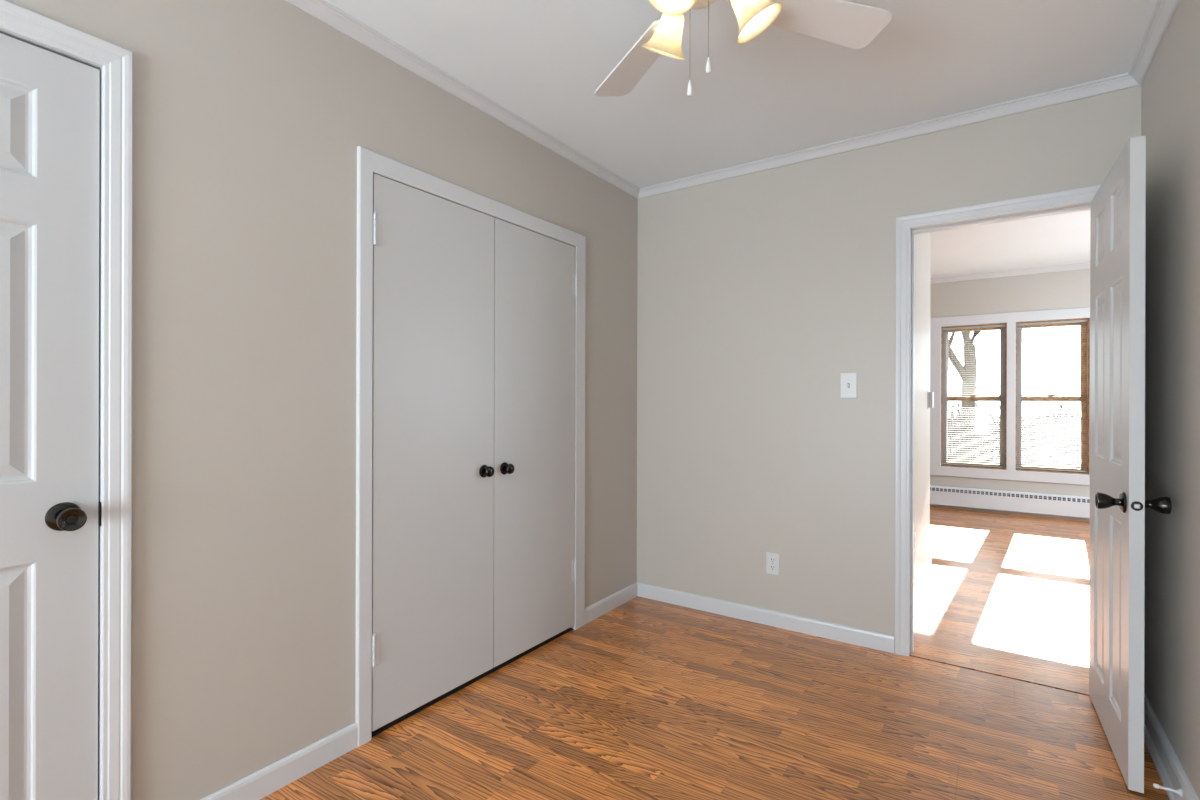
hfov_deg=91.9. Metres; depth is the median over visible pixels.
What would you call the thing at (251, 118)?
wall
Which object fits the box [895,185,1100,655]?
trim
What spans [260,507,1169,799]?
floor
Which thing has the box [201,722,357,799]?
baseboard
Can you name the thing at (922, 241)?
wall
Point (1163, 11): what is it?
crown molding
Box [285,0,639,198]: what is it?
crown molding
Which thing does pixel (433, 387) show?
door
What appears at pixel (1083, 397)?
window
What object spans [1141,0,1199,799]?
wall
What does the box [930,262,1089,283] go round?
crown molding
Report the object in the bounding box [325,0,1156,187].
ceiling
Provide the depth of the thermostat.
4.10 m
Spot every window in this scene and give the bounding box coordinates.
[941,323,1006,469]
[1015,318,1089,474]
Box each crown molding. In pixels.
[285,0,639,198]
[638,73,1140,198]
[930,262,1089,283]
[1128,0,1179,84]
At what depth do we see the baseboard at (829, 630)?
3.09 m
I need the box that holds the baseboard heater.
[930,485,1089,518]
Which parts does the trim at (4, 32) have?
strike plate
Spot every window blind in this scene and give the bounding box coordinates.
[942,324,1004,467]
[1017,320,1087,471]
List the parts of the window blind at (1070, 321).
ladder cord, rail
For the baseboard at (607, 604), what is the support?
attached to the wall at (251, 118)
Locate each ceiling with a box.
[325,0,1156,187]
[930,210,1089,277]
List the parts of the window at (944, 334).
sash, sash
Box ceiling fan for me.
[595,0,891,96]
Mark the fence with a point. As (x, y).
(955, 424)
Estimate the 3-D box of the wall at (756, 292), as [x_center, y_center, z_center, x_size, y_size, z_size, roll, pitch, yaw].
[1.819,-0.145,2.565,5.530,2.700,0.115,0,0,34]
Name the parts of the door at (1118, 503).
knob, latch plate, knob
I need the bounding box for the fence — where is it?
[947,402,1080,465]
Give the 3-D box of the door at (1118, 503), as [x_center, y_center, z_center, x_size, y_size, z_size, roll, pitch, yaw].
[1.831,0.194,2.066,0.177,2.005,0.704,0,0,32]
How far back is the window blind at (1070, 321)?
6.04 m
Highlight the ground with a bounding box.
[948,415,1080,427]
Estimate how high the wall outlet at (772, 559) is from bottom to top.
0.116 m
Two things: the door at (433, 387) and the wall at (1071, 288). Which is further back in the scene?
the wall at (1071, 288)
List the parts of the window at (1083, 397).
sash, sash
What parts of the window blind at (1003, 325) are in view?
rail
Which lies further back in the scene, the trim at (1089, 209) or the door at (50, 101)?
the trim at (1089, 209)
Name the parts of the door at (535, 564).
knob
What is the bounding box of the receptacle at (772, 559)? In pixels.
[770,557,775,562]
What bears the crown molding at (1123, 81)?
attached to the wall at (756, 292)
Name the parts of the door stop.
rod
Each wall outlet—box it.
[766,552,779,574]
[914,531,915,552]
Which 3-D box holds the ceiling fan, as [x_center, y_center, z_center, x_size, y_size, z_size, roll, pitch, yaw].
[0.252,-1.039,1.507,0.921,0.500,0.882,0,0,25]
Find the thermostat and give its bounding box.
[928,391,933,408]
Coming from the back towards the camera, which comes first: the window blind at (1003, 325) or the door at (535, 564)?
the window blind at (1003, 325)
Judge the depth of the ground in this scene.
59.64 m
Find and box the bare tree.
[949,331,980,424]
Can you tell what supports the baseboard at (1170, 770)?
attached to the wall at (1170, 88)
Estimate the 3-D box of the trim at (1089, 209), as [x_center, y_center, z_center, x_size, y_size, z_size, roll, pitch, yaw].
[1.819,0.166,2.646,0.814,2.077,0.018,0,0,34]
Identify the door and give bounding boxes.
[0,33,99,799]
[372,174,493,731]
[493,218,576,666]
[1089,135,1171,792]
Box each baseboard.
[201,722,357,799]
[585,582,636,623]
[637,582,894,652]
[1144,692,1198,799]
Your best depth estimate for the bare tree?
25.15 m
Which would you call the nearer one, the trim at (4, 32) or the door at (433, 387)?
the trim at (4, 32)
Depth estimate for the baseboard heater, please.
6.14 m
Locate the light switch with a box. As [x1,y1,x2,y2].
[841,373,856,397]
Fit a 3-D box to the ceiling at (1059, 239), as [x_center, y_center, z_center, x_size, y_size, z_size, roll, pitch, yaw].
[3.130,-1.442,4.472,5.530,0.100,4.548,0,0,34]
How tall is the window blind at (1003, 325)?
1.544 m
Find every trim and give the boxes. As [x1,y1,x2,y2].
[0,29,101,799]
[355,146,585,746]
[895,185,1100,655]
[915,209,1089,234]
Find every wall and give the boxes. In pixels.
[5,0,637,799]
[637,86,1140,635]
[914,232,931,607]
[930,269,1089,520]
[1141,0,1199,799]
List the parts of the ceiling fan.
blade, lamp shade, lamp shade, pull chain, pull chain, lamp shade, blade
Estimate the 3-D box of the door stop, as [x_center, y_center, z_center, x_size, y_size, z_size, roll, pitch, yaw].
[1.684,1.152,1.723,0.061,0.022,0.022,0,0,34]
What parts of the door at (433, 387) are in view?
knob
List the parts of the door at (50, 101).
knob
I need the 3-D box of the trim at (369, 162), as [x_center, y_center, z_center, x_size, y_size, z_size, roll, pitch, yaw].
[-0.462,0.159,2.563,0.016,2.080,1.337,0,0,34]
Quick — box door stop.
[1153,783,1181,796]
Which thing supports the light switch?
attached to the wall at (756, 292)

